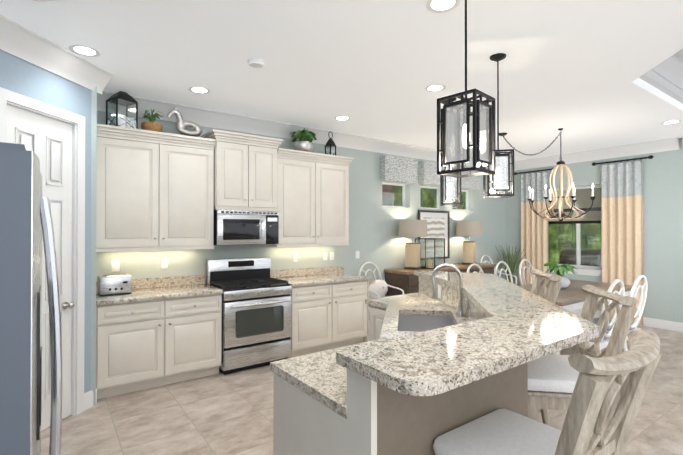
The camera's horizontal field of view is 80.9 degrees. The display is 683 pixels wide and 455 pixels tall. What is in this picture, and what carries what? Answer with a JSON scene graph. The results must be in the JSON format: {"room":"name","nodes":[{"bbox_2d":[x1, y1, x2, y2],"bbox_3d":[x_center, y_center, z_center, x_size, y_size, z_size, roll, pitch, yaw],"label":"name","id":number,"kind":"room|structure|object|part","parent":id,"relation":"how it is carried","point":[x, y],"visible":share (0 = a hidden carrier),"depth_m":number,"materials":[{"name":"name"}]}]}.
{"room":"kitchen","nodes":[
{"label":"kitchen","id":0,"kind":"room"},
{"bbox_2d":[0,50,91,430],"bbox_3d":[-2.386,0.063,2.592,0.187,3.000,2.000,0,0,9],"label":"wall","id":1,"kind":"structure","parent":0,"point":[45,116],"depth_m":3.26,"materials":[{"name":"blue paint"}]},
{"bbox_3d":[-2.313,0.349,3.059,0.044,2.418,0.582,0,0,9],"label":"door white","id":2,"kind":"part","parent":1,"relation":"part of","materials":[{"name":"white"}]},
{"bbox_2d":[0,14,114,97],"bbox_3d":[-2.189,-1.299,2.720,1.261,0.175,1.471,0,0,-36],"label":"crown molding","id":3,"kind":"structure","parent":1,"relation":"attached to","point":[17,40],"depth_m":3.05,"materials":[{"name":"white"}]},
{"bbox_2d":[90,87,96,405],"bbox_3d":[-2.416,0.070,3.770,0.130,3.000,0.660,0,0,-36],"label":"wall","id":4,"kind":"structure","parent":0,"point":[93,232],"depth_m":3.53,"materials":[{"name":"paint"}]},
{"bbox_2d":[96,111,505,296],"bbox_3d":[0.420,0.086,6.333,8.000,3.000,0.160,0,0,-36],"label":"wall","id":5,"kind":"structure","parent":0,"point":[376,240],"depth_m":6.16,"materials":[{"name":"blue paint"}]},
{"bbox_2d":[111,260,119,271],"bbox_3d":[-2.372,0.403,4.203,0.075,0.118,0.006,0,0,-36],"label":"outlet","id":6,"kind":"object","parent":5,"relation":"attached to","point":[115,265],"depth_m":4.20,"materials":[{"name":"white plastic"}]},
{"bbox_2d":[96,124,215,251],"bbox_3d":[-1.972,-0.369,4.253,1.144,1.215,0.396,0,0,-36],"label":"upper cabinet","id":7,"kind":"object","parent":5,"relation":"attached to","point":[157,191],"depth_m":4.10,"materials":[{"name":"white wood"}]},
{"bbox_2d":[106,91,137,128],"bbox_3d":[-2.233,-1.229,4.071,0.220,0.499,0.220,0,0,34],"label":"decorative lantern","id":8,"kind":"object","parent":7,"relation":"on","point":[121,96],"visible":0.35,"depth_m":4.04,"materials":[{"name":"black metal"}]},
{"bbox_2d":[107,99,135,128],"bbox_3d":[-2.233,-1.132,4.071,0.200,0.282,0.200,0,0,34],"label":"glass","id":9,"kind":"object","parent":8,"relation":"attached to","point":[112,108],"visible":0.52,"depth_m":4.05,"materials":[{"name":"clear glass"}]},
{"bbox_2d":[119,120,124,126],"bbox_3d":[-2.233,-1.040,4.070,0.060,0.098,0.060,0,0,34],"label":"candle","id":10,"kind":"object","parent":8,"relation":"in","point":[120,121],"depth_m":4.04,"materials":[{"name":"white wax"}]},
{"bbox_2d":[140,109,162,131],"bbox_3d":[-2.005,-1.115,4.236,0.232,0.275,0.251,0,0,-36],"label":"potted plant","id":11,"kind":"object","parent":7,"relation":"on","point":[151,125],"visible":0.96,"depth_m":4.17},
{"bbox_2d":[167,107,204,136],"bbox_3d":[-1.720,-1.140,4.435,0.084,0.326,0.427,0,-1,44],"label":"swan figurine","id":12,"kind":"object","parent":7,"relation":"on","point":[182,124],"visible":0.98,"depth_m":4.40,"materials":[{"name":"white ceramic"}]},
{"bbox_2d":[161,258,167,268],"bbox_3d":[-1.984,0.405,4.484,0.075,0.118,0.006,0,0,-36],"label":"outlet","id":13,"kind":"object","parent":5,"relation":"attached to","point":[164,261],"depth_m":4.48,"materials":[{"name":"white plastic"}]},
{"bbox_2d":[96,266,343,291],"bbox_3d":[-1.257,0.610,4.996,3.180,0.105,0.022,0,0,-36],"label":"backsplash","id":14,"kind":"structure","parent":5,"relation":"attached to","point":[159,282],"depth_m":4.65,"materials":[{"name":"beige stone"}]},
{"bbox_2d":[216,136,251,210],"bbox_3d":[-1.352,-0.609,4.709,0.380,0.820,0.388,0,0,-36],"label":"upper cabinet","id":15,"kind":"object","parent":5,"relation":"attached to","point":[233,153],"depth_m":4.56,"materials":[{"name":"white wood"}]},
{"bbox_2d":[214,210,278,244],"bbox_3d":[-1.173,0.004,4.782,0.748,0.394,0.469,0,0,-36],"label":"microwave","id":16,"kind":"object","parent":15,"relation":"attached to","point":[236,227],"visible":0.98,"depth_m":4.60,"materials":[{"name":"silver metal"}]},
{"bbox_2d":[252,140,279,210],"bbox_3d":[-1.045,-0.608,4.932,0.380,0.820,0.388,0,0,-36],"label":"upper cabinet","id":17,"kind":"object","parent":5,"relation":"attached to","point":[263,151],"depth_m":4.78,"materials":[{"name":"white wood"}]},
{"bbox_2d":[293,253,297,261],"bbox_3d":[-0.632,0.411,5.465,0.075,0.118,0.006,0,0,-36],"label":"outlet","id":18,"kind":"object","parent":5,"relation":"attached to","point":[295,255],"depth_m":5.46,"materials":[{"name":"white plastic"}]},
{"bbox_2d":[97,96,510,170],"bbox_3d":[0.491,-1.277,6.214,7.435,0.175,0.130,0,0,-36],"label":"crown molding","id":19,"kind":"structure","parent":5,"relation":"attached to","point":[201,116],"depth_m":5.11,"materials":[{"name":"white"}]},
{"bbox_2d":[276,148,353,246],"bbox_3d":[-0.412,-0.362,5.384,1.164,1.215,0.396,0,0,-36],"label":"upper cabinet","id":20,"kind":"object","parent":5,"relation":"attached to","point":[312,189],"depth_m":5.22,"materials":[{"name":"white wood"}]},
{"bbox_2d":[289,128,316,151],"bbox_3d":[-0.500,-1.134,5.334,0.433,0.326,0.506,0,0,-36],"label":"potted plant","id":21,"kind":"object","parent":20,"relation":"on","point":[305,138],"visible":0.96,"depth_m":5.23,"materials":[{"name":"green plant"}]},
{"bbox_2d":[325,131,335,154],"bbox_3d":[-0.152,-1.154,5.580,0.120,0.369,0.120,0,0,43],"label":"decorative lantern","id":22,"kind":"object","parent":20,"relation":"on","point":[330,141],"visible":0.71,"depth_m":5.56,"materials":[{"name":"black metal"}]},
{"bbox_2d":[323,252,326,259],"bbox_3d":[-0.235,0.413,5.753,0.075,0.118,0.006,0,0,-36],"label":"outlet","id":23,"kind":"object","parent":5,"relation":"attached to","point":[324,253],"depth_m":5.75,"materials":[{"name":"white plastic"}]},
{"bbox_2d":[330,252,333,259],"bbox_3d":[-0.138,0.413,5.823,0.075,0.118,0.006,0,0,-36],"label":"outlet","id":24,"kind":"object","parent":5,"relation":"attached to","point":[331,253],"depth_m":5.82,"materials":[{"name":"white plastic"}]},
{"bbox_2d":[355,251,358,258],"bbox_3d":[0.242,0.415,6.099,0.075,0.118,0.006,0,0,-36],"label":"outlet","id":25,"kind":"object","parent":5,"relation":"attached to","point":[356,252],"depth_m":6.09,"materials":[{"name":"white plastic"}]},
{"bbox_2d":[382,182,405,207],"bbox_3d":[0.862,-0.536,6.648,0.620,0.411,0.145,0,0,-36],"label":"window","id":26,"kind":"structure","parent":5,"relation":"in","point":[392,194],"depth_m":6.74,"materials":[{"name":"clear glass"}]},
{"bbox_2d":[380,155,417,183],"bbox_3d":[0.943,-0.940,6.538,0.720,0.385,0.128,0,0,-36],"label":"valance","id":27,"kind":"object","parent":5,"relation":"attached to","point":[398,169],"visible":1,"depth_m":6.44,"materials":[{"name":"fabric"}]},
{"bbox_2d":[420,186,439,208],"bbox_3d":[1.574,-0.533,7.165,0.620,0.411,0.145,0,0,-36],"label":"window","id":28,"kind":"structure","parent":5,"relation":"in","point":[430,199],"depth_m":7.29,"materials":[{"name":"clear glass"}]},
{"bbox_2d":[418,210,449,259],"bbox_3d":[1.638,0.131,7.072,0.800,0.860,0.026,0,0,-36],"label":"picture","id":29,"kind":"object","parent":5,"relation":"attached to","point":[438,224],"visible":0.56,"depth_m":7.11,"materials":[{"name":"white paper"}]},
{"bbox_2d":[418,161,479,189],"bbox_3d":[1.999,-0.935,7.304,1.570,0.385,0.128,0,0,-36],"label":"valance","id":30,"kind":"object","parent":5,"relation":"attached to","point":[427,173],"visible":0.57,"depth_m":6.95,"materials":[{"name":"fabric"}]},
{"bbox_2d":[452,190,470,210],"bbox_3d":[2.262,-0.530,7.663,0.620,0.411,0.145,0,0,-36],"label":"window","id":31,"kind":"structure","parent":5,"relation":"in","point":[462,202],"depth_m":7.82,"materials":[{"name":"clear glass"}]},
{"bbox_2d":[0,0,682,160],"bbox_3d":[2.814,-1.415,4.490,12.200,0.080,6.150,0,0,-36],"label":"ceiling","id":32,"kind":"structure","parent":0,"point":[574,69],"depth_m":3.28,"materials":[{"name":"paint"}]},
{"bbox_2d":[32,0,56,1],"bbox_3d":[-1.768,-1.379,2.251,0.248,0.020,0.360,0,0,9],"label":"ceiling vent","id":33,"kind":"object","parent":32,"relation":"in","point":[43,0],"visible":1,"depth_m":2.43,"materials":[{"name":"white"}]},
{"bbox_2d":[69,45,99,56],"bbox_3d":[-2.010,-1.382,3.135,0.207,0.003,0.207,0,0,27],"label":"recessed light","id":34,"kind":"object","parent":32,"relation":"in","point":[82,50],"depth_m":3.13,"materials":[{"name":"white plastic"}]},
{"bbox_2d":[188,86,209,93],"bbox_3d":[-1.426,-1.376,4.015,0.207,0.003,0.207,0,-1,-45],"label":"recessed light","id":35,"kind":"object","parent":32,"relation":"in","point":[199,90],"depth_m":4.02,"materials":[{"name":"white"}]},
{"bbox_2d":[248,58,264,67],"bbox_3d":[-0.710,-1.365,3.336,0.136,0.034,0.136,0,0,-36],"label":"smoke detector","id":36,"kind":"object","parent":32,"relation":"attached to","point":[255,63],"visible":1,"depth_m":3.30,"materials":[{"name":"white plastic"}]},
{"bbox_2d":[334,116,350,120],"bbox_3d":[0.011,-1.370,5.033,0.207,0.003,0.207,0,0,27],"label":"recessed light","id":37,"kind":"object","parent":32,"relation":"in","point":[339,118],"depth_m":5.03,"materials":[{"name":"white"}]},
{"bbox_2d":[425,84,445,91],"bbox_3d":[0.928,-1.376,3.956,0.207,0.003,0.207,0,-1,-45],"label":"recessed light","id":38,"kind":"object","parent":32,"relation":"in","point":[436,87],"depth_m":3.96,"materials":[{"name":"white"}]},
{"bbox_2d":[426,0,460,12],"bbox_3d":[0.628,-1.386,2.478,0.207,0.003,0.207,0,-1,-45],"label":"recessed light","id":39,"kind":"object","parent":32,"relation":"in","point":[438,6],"depth_m":2.50,"materials":[{"name":"white"}]},
{"bbox_2d":[440,98,460,205],"bbox_3d":[1.167,-0.808,4.286,0.198,1.136,0.198,0,0,9],"label":"pendant light","id":40,"kind":"object","parent":32,"relation":"hanging from","point":[451,187],"visible":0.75,"depth_m":4.20,"materials":[{"name":"white glass"}]},
{"bbox_3d":[1.167,-0.422,4.284,0.173,0.270,0.173,0,0,9],"label":"seeded glass","id":41,"kind":"part","parent":40,"relation":"part of","materials":[{"name":"clear glass"}]},
{"bbox_2d":[437,0,495,177],"bbox_3d":[0.597,-0.823,1.921,0.198,1.136,0.198,0,-1,-44],"label":"pendant light","id":42,"kind":"object","parent":32,"relation":"hanging from","point":[484,115],"visible":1,"depth_m":1.89,"materials":[{"name":"black metal"}]},
{"bbox_3d":[0.597,-0.436,1.919,0.173,0.270,0.173,0,-1,-44],"label":"seeded glass","id":43,"kind":"part","parent":42,"relation":"part of","materials":[{"name":"clear glass"}]},
{"bbox_2d":[483,53,513,197],"bbox_3d":[1.264,-0.815,3.233,0.198,1.136,0.198,0,0,9],"label":"pendant light","id":44,"kind":"object","parent":32,"relation":"hanging from","point":[495,186],"visible":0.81,"depth_m":3.16,"materials":[{"name":"black metal"}]},
{"bbox_3d":[1.264,-0.428,3.230,0.173,0.270,0.173,0,0,9],"label":"seeded glass","id":45,"kind":"part","parent":44,"relation":"part of","materials":[{"name":"clear glass"}]},
{"bbox_2d":[499,128,594,221],"bbox_3d":[2.947,-0.723,5.639,0.900,1.289,1.128,0,0,-36],"label":"chandelier","id":46,"kind":"object","parent":32,"relation":"hanging from","point":[561,214],"visible":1,"depth_m":5.50,"materials":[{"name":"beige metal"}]},
{"bbox_2d":[661,120,681,124],"bbox_3d":[4.292,-1.369,5.210,0.207,0.003,0.207,0,-1,-45],"label":"recessed light","id":47,"kind":"object","parent":32,"relation":"in","point":[672,121],"depth_m":5.22,"materials":[{"name":"white"}]},
{"bbox_2d":[41,315,682,454],"bbox_3d":[3.026,1.602,4.007,13.200,0.060,6.950,0,0,-36],"label":"floor","id":48,"kind":"structure","parent":0,"point":[220,413],"depth_m":3.29,"materials":[{"name":"tile"}]},
{"bbox_2d":[0,142,61,454],"bbox_3d":[-1.400,0.662,1.264,0.846,1.785,0.904,0,0,-36],"label":"fridge","id":49,"kind":"object","parent":48,"relation":"on","point":[26,223],"visible":1,"depth_m":1.10,"materials":[{"name":"grey metal"}]},
{"bbox_3d":[-0.962,0.414,1.271,0.010,0.440,0.190,0,0,-36],"label":"black glass","id":50,"kind":"part","parent":49,"relation":"part of","materials":[{"name":"black"}]},
{"bbox_2d":[96,300,167,398],"bbox_3d":[-2.138,1.134,3.986,0.572,0.875,0.618,0,0,-36],"label":"base cabinet","id":51,"kind":"object","parent":48,"relation":"on","point":[132,339],"depth_m":3.74,"materials":[{"name":"white wood"}]},
{"bbox_2d":[96,284,222,303],"bbox_3d":[-1.898,0.677,4.147,1.146,0.039,0.644,0,0,-36],"label":"countertop","id":52,"kind":"structure","parent":51,"relation":"on","point":[174,291],"depth_m":4.02,"materials":[{"name":"beige stone"}]},
{"bbox_2d":[97,273,131,296],"bbox_3d":[-2.228,0.560,3.934,0.280,0.192,0.190,0,0,-36],"label":"toaster","id":53,"kind":"object","parent":52,"relation":"on","point":[113,284],"visible":1,"depth_m":3.87,"materials":[{"name":"silver metal"}]},
{"bbox_2d":[168,296,221,383],"bbox_3d":[-1.675,1.136,4.322,0.572,0.875,0.618,0,0,-36],"label":"base cabinet","id":54,"kind":"object","parent":48,"relation":"on","point":[194,322],"depth_m":4.08,"materials":[{"name":"white wood"}]},
{"bbox_2d":[206,257,291,374],"bbox_3d":[-1.070,0.976,4.680,0.806,1.200,0.698,0,0,-36],"label":"range","id":55,"kind":"object","parent":48,"relation":"on","point":[256,315],"visible":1,"depth_m":4.50,"materials":[{"name":"silver metal"}]},
{"bbox_3d":[-1.222,0.442,4.893,0.326,0.070,0.004,0,0,-36],"label":"black glass","id":56,"kind":"part","parent":55,"relation":"part of","materials":[{"name":"black glass"}]},
{"bbox_3d":[-0.904,1.040,4.451,0.566,0.290,0.035,0,0,-36],"label":"oven glass","id":57,"kind":"part","parent":55,"relation":"part of","materials":[{"name":"grey glass"}]},
{"bbox_2d":[288,284,331,357],"bbox_3d":[-0.538,1.141,5.147,0.585,0.875,0.618,0,0,-36],"label":"base cabinet","id":58,"kind":"object","parent":48,"relation":"on","point":[312,305],"depth_m":4.90,"materials":[{"name":"white wood"}]},
{"bbox_2d":[272,272,370,287],"bbox_3d":[-0.278,0.684,5.322,1.212,0.039,0.644,0,0,-36],"label":"countertop","id":59,"kind":"structure","parent":58,"relation":"on","point":[329,277],"depth_m":5.21,"materials":[{"name":"beige stone"}]},
{"bbox_2d":[332,280,368,348],"bbox_3d":[-0.057,1.144,5.495,0.603,0.875,0.618,0,0,-36],"label":"base cabinet","id":60,"kind":"object","parent":48,"relation":"on","point":[350,313],"depth_m":5.25,"materials":[{"name":"white wood"}]},
{"bbox_2d":[359,262,403,306],"bbox_3d":[0.567,1.056,5.953,0.538,1.063,0.552,0,0,-36],"label":"chair","id":61,"kind":"object","parent":48,"relation":"on","point":[378,288],"visible":0.31,"depth_m":5.96,"materials":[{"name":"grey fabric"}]},
{"bbox_2d":[273,304,581,454],"bbox_3d":[0.265,1.072,2.607,1.721,0.771,1.640,0,0,-36],"label":"kitchen island","id":62,"kind":"object","parent":48,"relation":"on","point":[407,425],"depth_m":1.54,"materials":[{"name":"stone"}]},
{"bbox_2d":[270,300,577,419],"bbox_3d":[0.322,0.666,2.496,1.760,0.039,1.390,0,0,-36],"label":"island countertop","id":63,"kind":"structure","parent":62,"relation":"on","point":[412,345],"depth_m":1.53,"materials":[{"name":"beige stone"}]},
{"bbox_2d":[398,315,454,331],"bbox_3d":[0.601,0.773,2.809,0.803,0.170,0.803,0,0,-36],"label":"sink","id":64,"kind":"object","parent":63,"relation":"in","point":[415,323],"depth_m":3.16,"materials":[{"name":"grey metal"}]},
{"bbox_2d":[366,292,497,311],"bbox_3d":[0.763,0.673,3.514,0.730,0.039,0.860,0,0,-36],"label":"island countertop","id":65,"kind":"structure","parent":62,"relation":"on","point":[426,297],"depth_m":3.42,"materials":[{"name":"beige stone"}]},
{"bbox_2d":[384,263,495,296],"bbox_3d":[1.764,1.130,6.859,2.300,0.920,0.532,0,0,-36],"label":"buffet","id":66,"kind":"object","parent":48,"relation":"on","point":[406,281],"visible":0.12,"depth_m":6.26,"materials":[{"name":"brown wood"}]},
{"bbox_2d":[398,220,427,269],"bbox_3d":[1.147,0.274,6.437,0.464,0.785,0.464,0,0,34],"label":"table lamp","id":67,"kind":"object","parent":66,"relation":"on","point":[412,228],"visible":1,"depth_m":6.32,"materials":[{"name":"beige"}]},
{"bbox_3d":[1.147,0.013,6.438,0.464,0.265,0.464,0,0,34],"label":"lamp shade","id":68,"kind":"part","parent":67,"relation":"part of","materials":[{"name":"beige fabric"}]},
{"bbox_2d":[415,238,444,268],"bbox_3d":[1.458,0.424,6.602,0.362,0.486,0.362,0,0,40],"label":"lantern","id":69,"kind":"object","parent":66,"relation":"on","point":[429,265],"visible":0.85,"depth_m":6.52,"materials":[{"name":"black metal"}]},
{"bbox_2d":[456,221,482,264],"bbox_3d":[2.329,0.279,7.294,0.464,0.785,0.464,0,0,34],"label":"table lamp","id":70,"kind":"object","parent":66,"relation":"on","point":[469,228],"visible":0.96,"depth_m":7.18,"materials":[{"name":"beige"}]},
{"bbox_3d":[2.329,0.019,7.295,0.464,0.265,0.464,0,0,34],"label":"lamp shade","id":71,"kind":"part","parent":70,"relation":"part of","materials":[{"name":"beige fabric"}]},
{"bbox_2d":[466,263,483,272],"bbox_3d":[2.087,1.054,5.647,0.460,1.063,0.552,0,0,-36],"label":"chair","id":72,"kind":"object","parent":48,"relation":"on","point":[478,266],"visible":0.15,"depth_m":5.85,"materials":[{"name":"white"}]},
{"bbox_2d":[480,255,516,284],"bbox_3d":[3.004,1.067,7.721,0.538,1.063,0.552,0,0,-36],"label":"chair","id":73,"kind":"object","parent":48,"relation":"on","point":[483,256],"visible":0.17,"depth_m":7.87,"materials":[{"name":"white wood"}]},
{"bbox_2d":[494,261,512,282],"bbox_3d":[2.653,1.057,6.058,0.460,1.063,0.552,0,0,-36],"label":"chair","id":74,"kind":"object","parent":48,"relation":"on","point":[506,265],"visible":0.27,"depth_m":6.29,"materials":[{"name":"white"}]},
{"bbox_2d":[495,245,525,283],"bbox_3d":[3.368,0.972,7.940,0.536,1.250,0.490,0,0,-36],"label":"grass plant","id":75,"kind":"object","parent":48,"relation":"on","point":[510,263],"visible":0.52,"depth_m":7.91,"materials":[{"name":"green plant"}]},
{"bbox_2d":[519,259,534,284],"bbox_3d":[3.204,1.060,6.457,0.460,1.063,0.552,0,0,-36],"label":"chair","id":76,"kind":"object","parent":48,"relation":"on","point":[520,267],"visible":0.23,"depth_m":6.61,"materials":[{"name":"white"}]},
{"bbox_2d":[531,269,562,425],"bbox_3d":[1.414,0.962,3.238,0.612,1.216,0.489,0,0,9],"label":"stool","id":77,"kind":"object","parent":48,"relation":"on","point":[540,280],"visible":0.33,"depth_m":3.03,"materials":[{"name":"brown wood"}]},
{"bbox_2d":[433,330,661,454],"bbox_3d":[0.696,0.950,1.382,0.489,1.216,0.612,0,0,-36],"label":"stool","id":78,"kind":"object","parent":48,"relation":"on","point":[608,394],"visible":1,"depth_m":1.29,"materials":[{"name":"brown wood"}]},
{"bbox_2d":[519,279,637,354],"bbox_3d":[2.973,1.198,5.361,2.200,0.765,1.000,0,0,-36],"label":"dining table","id":79,"kind":"object","parent":48,"relation":"on","point":[571,297],"visible":0.17,"depth_m":5.10,"materials":[{"name":"brown wood"}]},
{"bbox_2d":[544,262,576,288],"bbox_3d":[2.931,0.641,5.350,0.387,0.348,0.394,0,0,-36],"label":"vase","id":80,"kind":"object","parent":79,"relation":"on","point":[559,270],"visible":0.79,"depth_m":5.28,"materials":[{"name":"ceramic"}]},
{"bbox_2d":[528,284,638,419],"bbox_3d":[1.260,0.956,2.270,0.612,1.216,0.489,0,0,9],"label":"stool","id":81,"kind":"object","parent":48,"relation":"on","point":[552,379],"visible":0.54,"depth_m":2.10,"materials":[{"name":"brown wood"}]},
{"bbox_2d":[555,279,624,354],"bbox_3d":[2.601,1.045,4.189,0.460,1.063,0.552,0,0,-36],"label":"chair","id":82,"kind":"object","parent":48,"relation":"on","point":[603,342],"visible":0.23,"depth_m":4.00,"materials":[{"name":"white wood"}]},
{"bbox_2d":[592,275,647,351],"bbox_3d":[3.119,1.048,4.564,0.460,1.063,0.552,0,0,-36],"label":"chair","id":83,"kind":"object","parent":48,"relation":"on","point":[641,303],"visible":0.31,"depth_m":4.45,"materials":[{"name":"white wood"}]},
{"bbox_2d":[506,138,682,322],"bbox_3d":[4.346,0.093,7.358,0.160,3.000,3.110,0,0,-36],"label":"wall","id":84,"kind":"structure","parent":0,"point":[663,223],"depth_m":6.34,"materials":[{"name":"blue paint"}]},
{"bbox_2d":[514,167,553,174],"bbox_3d":[3.801,-1.102,7.891,0.104,0.064,0.828,0,0,-36],"label":"curtain rod","id":85,"kind":"object","parent":84,"relation":"attached to","point":[516,173],"visible":0.94,"depth_m":7.88,"materials":[{"name":"black metal"}]},
{"bbox_2d":[521,172,548,284],"bbox_3d":[3.788,0.260,7.867,0.082,2.648,0.550,0,0,-36],"label":"curtain","id":86,"kind":"object","parent":85,"relation":"hanging from","point":[534,235],"visible":0.65,"depth_m":7.87,"materials":[{"name":"fabric"}]},
{"bbox_2d":[548,185,600,275],"bbox_3d":[4.329,0.048,7.371,0.172,1.610,1.710,0,0,-36],"label":"window","id":87,"kind":"structure","parent":84,"relation":"attached to","point":[583,255],"depth_m":7.35,"materials":[{"name":"clear glass"}]},
{"bbox_2d":[548,220,600,223],"bbox_3d":[4.362,-0.097,7.396,0.040,0.050,1.550,0,0,-36],"label":"window blind","id":88,"kind":"object","parent":87,"relation":"attached to","point":[568,222],"depth_m":7.45,"materials":[{"name":"black"}]},
{"bbox_2d":[510,137,679,169],"bbox_3d":[4.299,-1.271,7.184,0.130,0.175,2.750,0,0,-36],"label":"crown molding","id":89,"kind":"structure","parent":84,"relation":"attached to","point":[668,144],"depth_m":6.87,"materials":[{"name":"white"}]},
{"bbox_2d":[592,155,652,165],"bbox_3d":[4.676,-1.109,6.684,0.104,0.064,0.888,0,0,-36],"label":"curtain rod","id":90,"kind":"object","parent":84,"relation":"attached to","point":[627,160],"visible":1,"depth_m":6.63,"materials":[{"name":"black metal"}]},
{"bbox_2d":[601,161,642,324],"bbox_3d":[4.660,0.252,6.665,0.082,2.648,0.600,0,0,-36],"label":"curtain","id":91,"kind":"object","parent":90,"relation":"hanging from","point":[622,221],"visible":0.79,"depth_m":6.66,"materials":[{"name":"fabric"}]},
{"bbox_2d":[571,308,682,331],"bbox_3d":[4.319,1.522,7.223,0.032,0.140,2.910,0,0,-36],"label":"baseboard","id":92,"kind":"structure","parent":84,"relation":"attached to","point":[647,322],"depth_m":6.31,"materials":[{"name":"white wood"}]},
{"bbox_2d":[638,49,682,103],"bbox_3d":[5.085,-1.619,3.915,5.400,0.319,2.750,0,0,-36],"label":"crown molding","id":93,"kind":"structure","parent":0,"point":[657,81],"depth_m":4.13,"materials":[{"name":"white paint"}]},
{"bbox_2d":[651,55,682,90],"bbox_3d":[5.085,-1.623,3.915,5.200,0.150,2.550,0,0,-36],"label":"ceiling","id":94,"kind":"structure","parent":93,"relation":"attached to","point":[670,69],"depth_m":4.11,"materials":[{"name":"white paint"}]},
{"label":"outside","id":95,"kind":"structure","parent":0,"visible":0},
{"bbox_2d":[382,184,391,198],"bbox_3d":[0.867,-0.933,9.684,0.950,0.420,0.050,0,0,-36],"label":"roof","id":96,"kind":"structure","parent":95,"point":[387,187],"depth_m":9.84,"materials":[{"name":"red tile"}]},
{"bbox_2d":[382,185,465,208],"bbox_3d":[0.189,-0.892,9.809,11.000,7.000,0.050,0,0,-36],"label":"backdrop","id":97,"kind":"structure","parent":95,"point":[423,192],"depth_m":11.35,"materials":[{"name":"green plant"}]},
{"bbox_2d":[548,223,600,263],"bbox_3d":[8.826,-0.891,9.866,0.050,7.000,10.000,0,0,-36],"label":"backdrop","id":98,"kind":"structure","parent":95,"point":[573,242],"depth_m":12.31,"materials":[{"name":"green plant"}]},
{"bbox_2d":[548,188,600,220],"bbox_3d":[7.186,0.033,7.436,4.450,3.280,8.000,0,0,-36],"label":"lanai","id":99,"kind":"object","parent":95,"point":[583,198],"depth_m":10.60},
{"bbox_2d":[554,207,600,211],"bbox_3d":[7.313,0.230,7.712,0.080,2.770,6.300,0,0,-36],"label":"beam","id":100,"kind":"structure","parent":99,"relation":"attached to","point":[566,210],"depth_m":9.69,"materials":[{"name":"black metal"}]},
{"bbox_2d":[559,248,600,265],"bbox_3d":[4.781,0.604,7.639,0.582,0.380,1.000,0,0,-36],"label":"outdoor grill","id":101,"kind":"object","parent":99,"relation":"on","point":[573,250],"depth_m":7.60,"materials":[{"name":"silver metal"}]}
]}

